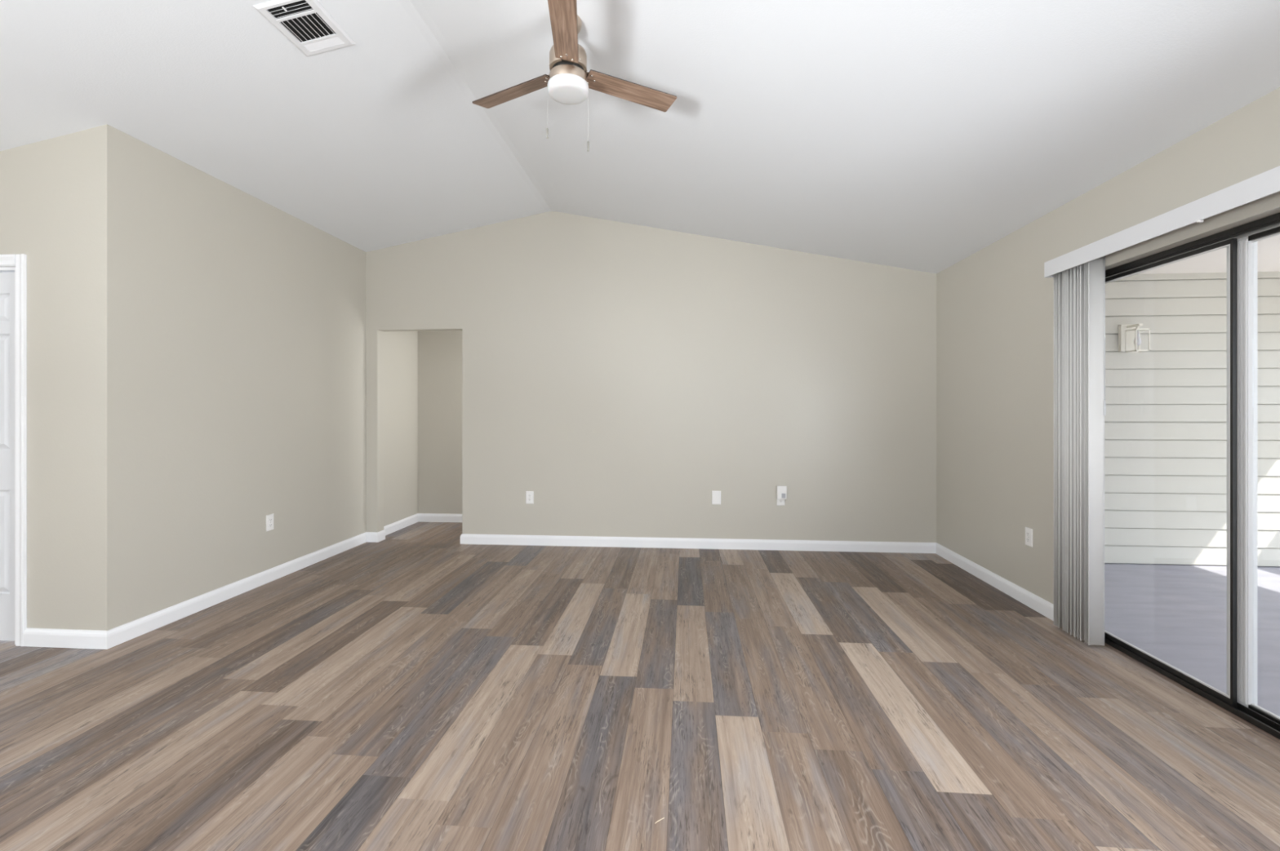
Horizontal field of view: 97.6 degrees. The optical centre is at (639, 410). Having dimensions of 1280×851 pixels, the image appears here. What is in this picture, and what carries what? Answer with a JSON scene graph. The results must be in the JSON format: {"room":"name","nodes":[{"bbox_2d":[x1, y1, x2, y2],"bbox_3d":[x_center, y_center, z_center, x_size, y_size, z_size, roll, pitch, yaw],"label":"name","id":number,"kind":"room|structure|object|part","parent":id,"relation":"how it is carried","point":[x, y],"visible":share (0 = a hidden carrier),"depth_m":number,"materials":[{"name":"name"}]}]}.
{"room":"empty living room","nodes":[
{"label":"empty living room","id":0,"kind":"room"},
{"bbox_2d":[0,124,107,631],"bbox_3d":[-3.907,-0.139,3.157,2.100,2.839,0.121,0,0,5],"label":"wall","id":1,"kind":"structure","parent":0,"point":[54,191],"depth_m":3.03,"materials":[{"name":"beige paint"}]},
{"bbox_2d":[0,253,26,646],"bbox_3d":[-3.796,0.216,3.129,0.920,2.128,0.157,0,0,5],"label":"door","id":2,"kind":"structure","parent":1,"relation":"in","point":[13,268],"depth_m":3.08,"materials":[{"name":"white paint"}]},
{"bbox_2d":[107,124,417,630],"bbox_3d":[-2.765,-0.139,4.790,0.150,2.839,3.560,0,0,5],"label":"wall","id":3,"kind":"structure","parent":0,"point":[237,323],"depth_m":3.79,"materials":[{"name":"beige paint"}]},
{"bbox_2d":[23,529,385,649],"bbox_3d":[-2.932,1.232,4.296,0.492,0.094,2.607,0,0,7],"label":"baseboard","id":4,"kind":"structure","parent":3,"relation":"attached to","point":[34,637],"depth_m":3.40,"materials":[{"name":"white paint"}]},
{"bbox_2d":[266,514,273,531],"bbox_3d":[-2.764,0.840,4.188,0.009,0.118,0.073,0,0,5],"label":"wall outlet","id":5,"kind":"object","parent":3,"relation":"attached to","point":[269,518],"visible":1,"depth_m":4.18,"materials":[{"name":"white plastic"}]},
{"bbox_2d":[417,330,462,514],"bbox_3d":[-1.469,0.070,6.410,2.169,2.420,0.120,0,0,5],"label":"wall","id":6,"kind":"structure","parent":0,"point":[439,353],"depth_m":6.42,"materials":[{"name":"beige paint"}]},
{"bbox_2d":[0,522,1279,850],"bbox_3d":[0.411,1.360,1.354,11.200,0.160,9.965,0,0,5],"label":"floor","id":7,"kind":"structure","parent":0,"point":[417,688],"depth_m":2.35,"materials":[{"name":"plastic"}]},
{"bbox_2d":[0,0,1279,274],"bbox_3d":[-1.391,-1.562,0.974,7.710,0.891,8.955,0,0,5],"label":"ceiling","id":8,"kind":"structure","parent":0,"point":[922,135],"depth_m":2.86,"materials":[{"name":"paint"}]},
{"bbox_2d":[253,0,355,56],"bbox_3d":[-1.550,-1.789,2.611,0.258,0.057,0.350,0,0,5],"label":"ceiling vent","id":9,"kind":"object","parent":8,"relation":"in","point":[306,24],"visible":1,"depth_m":2.60,"materials":[{"name":"metal"}]},
{"bbox_2d":[472,0,676,151],"bbox_3d":[-0.345,-1.457,2.401,0.995,0.604,0.891,0,0,5],"label":"ceiling fan","id":10,"kind":"object","parent":8,"relation":"hanging from","point":[568,82],"visible":0.99,"depth_m":2.48,"materials":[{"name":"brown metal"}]},
{"bbox_3d":[-0.595,-1.510,2.658,0.457,0.006,0.112,0,12,30],"label":"blade","id":11,"kind":"part","parent":10,"relation":"part of","materials":[{"name":"brown wood"}]},
{"bbox_3d":[-0.407,-1.370,2.500,0.014,0.221,0.002,0,0,2],"label":"pull chain","id":12,"kind":"part","parent":10,"relation":"part of","materials":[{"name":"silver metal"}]},
{"bbox_3d":[-0.414,-1.238,2.500,0.009,0.049,0.009,0,0,-10],"label":"pull knob","id":13,"kind":"part","parent":10,"relation":"part of","materials":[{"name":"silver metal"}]},
{"bbox_3d":[-0.297,-1.510,2.185,0.112,0.006,0.457,12,-1,-4],"label":"blade","id":14,"kind":"part","parent":10,"relation":"part of","materials":[{"name":"brown wood"}]},
{"bbox_3d":[-0.321,-1.428,2.500,0.182,0.050,0.182,0,0,5],"label":"light globe","id":15,"kind":"part","parent":10,"relation":"part of","materials":[{"name":"white glass"}]},
{"bbox_3d":[-0.237,-1.341,2.501,0.014,0.279,0.002,0,0,2],"label":"pull chain","id":16,"kind":"part","parent":10,"relation":"part of","materials":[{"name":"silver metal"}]},
{"bbox_3d":[-0.231,-1.179,2.500,0.009,0.049,0.009,0,0,20],"label":"pull knob","id":17,"kind":"part","parent":10,"relation":"part of","materials":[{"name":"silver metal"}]},
{"bbox_3d":[-0.044,-1.510,2.654,0.457,0.006,0.112,0,-12,-29],"label":"blade","id":18,"kind":"part","parent":10,"relation":"part of","materials":[{"name":"brown wood"}]},
{"bbox_2d":[365,211,936,542],"bbox_3d":[-0.001,-0.314,5.293,5.340,3.188,0.120,0,0,5],"label":"wall","id":19,"kind":"structure","parent":0,"point":[620,375],"depth_m":5.21,"materials":[{"name":"beige paint"}]},
{"bbox_2d":[525,491,533,503],"bbox_3d":[-1.046,0.828,5.313,0.073,0.118,0.009,0,0,5],"label":"wall outlet","id":20,"kind":"object","parent":19,"relation":"attached to","point":[529,495],"visible":1,"depth_m":5.31,"materials":[{"name":"white plastic"}]},
{"bbox_2d":[711,491,720,504],"bbox_3d":[0.706,0.807,5.171,0.082,0.125,0.007,0,0,5],"label":"blank wall plate","id":21,"kind":"object","parent":19,"relation":"attached to","point":[716,495],"visible":1,"depth_m":5.17,"materials":[{"name":"white plastic"}]},
{"bbox_2d":[383,513,1053,621],"bbox_3d":[-0.018,1.232,4.888,5.310,0.094,2.680,0,0,5],"label":"baseboard","id":22,"kind":"structure","parent":19,"relation":"attached to","point":[1039,605],"depth_m":5.14,"materials":[{"name":"white paint"}]},
{"bbox_2d":[776,493,784,506],"bbox_3d":[1.288,0.812,5.123,0.073,0.118,0.009,0,0,5],"label":"wall outlet","id":23,"kind":"object","parent":19,"relation":"attached to","point":[779,502],"visible":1,"depth_m":5.12,"materials":[{"name":"white plastic"}]},
{"bbox_2d":[777,485,786,499],"bbox_3d":[1.292,0.749,5.102,0.086,0.120,0.032,0,0,5],"label":"plug","id":24,"kind":"object","parent":19,"relation":"attached to","point":[781,490],"visible":1,"depth_m":5.09,"materials":[{"name":"white plastic"}]},
{"bbox_2d":[936,87,1279,604],"bbox_3d":[2.382,0.019,0.727,0.150,2.523,8.835,0,0,5],"label":"wall","id":25,"kind":"structure","parent":0,"point":[995,304],"depth_m":3.74,"materials":[{"name":"beige paint"}]},
{"bbox_2d":[1025,527,1032,547],"bbox_3d":[2.541,0.828,3.662,0.009,0.118,0.073,0,0,5],"label":"wall outlet","id":26,"kind":"object","parent":25,"relation":"attached to","point":[1028,532],"visible":1,"depth_m":3.65,"materials":[{"name":"white plastic"}]},
{"bbox_2d":[1044,165,1279,645],"bbox_3d":[2.375,0.193,2.317,0.123,2.138,2.005,0,0,5],"label":"vertical blind","id":27,"kind":"object","parent":25,"relation":"attached to","point":[1078,275],"visible":1,"depth_m":3.06,"materials":[{"name":"plastic"}]},
{"bbox_2d":[1104,212,1279,739],"bbox_3d":[2.544,0.255,2.351,0.089,2.048,1.858,0,0,5],"label":"door","id":28,"kind":"structure","parent":25,"relation":"in","point":[1240,700],"depth_m":2.37,"materials":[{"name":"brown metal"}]},
{"bbox_3d":[2.556,0.267,2.798,0.017,1.994,0.828,0,0,5],"label":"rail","id":29,"kind":"part","parent":28,"relation":"part of","materials":[{"name":"clear glass"}]},
{"bbox_3d":[2.532,0.267,1.919,0.036,1.994,0.856,0,0,5],"label":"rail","id":30,"kind":"part","parent":28,"relation":"part of","materials":[{"name":"clear glass"}]},
{"bbox_2d":[1104,271,1279,566],"bbox_3d":[4.553,0.076,4.835,3.509,2.488,0.133,0,0,5],"label":"wall","id":31,"kind":"structure","parent":0,"point":[1166,417],"depth_m":4.77,"materials":[{"name":"paint"}]},
{"bbox_2d":[1118,324,1150,352],"bbox_3d":[4.161,-0.611,4.714,0.124,0.242,0.179,0,0,5],"label":"lantern","id":32,"kind":"object","parent":31,"relation":"attached to","point":[1129,335],"visible":1,"depth_m":4.77,"materials":[{"name":"metal"}]},
{"bbox_3d":[4.161,-0.698,4.709,0.032,0.045,0.127,0,0,5],"label":"arm","id":33,"kind":"part","parent":32,"relation":"part of","materials":[{"name":"metal"}]},
{"bbox_3d":[4.159,-0.605,4.681,0.048,0.130,0.048,0,0,5],"label":"bulb","id":34,"kind":"part","parent":32,"relation":"part of","materials":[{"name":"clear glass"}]},
{"bbox_2d":[1138,235,1279,274],"bbox_3d":[4.253,-1.243,0.534,3.609,0.150,8.755,0,0,5],"label":"ceiling","id":35,"kind":"structure","parent":0,"point":[1268,249],"depth_m":4.42,"materials":[{"name":"paint"}]}
]}

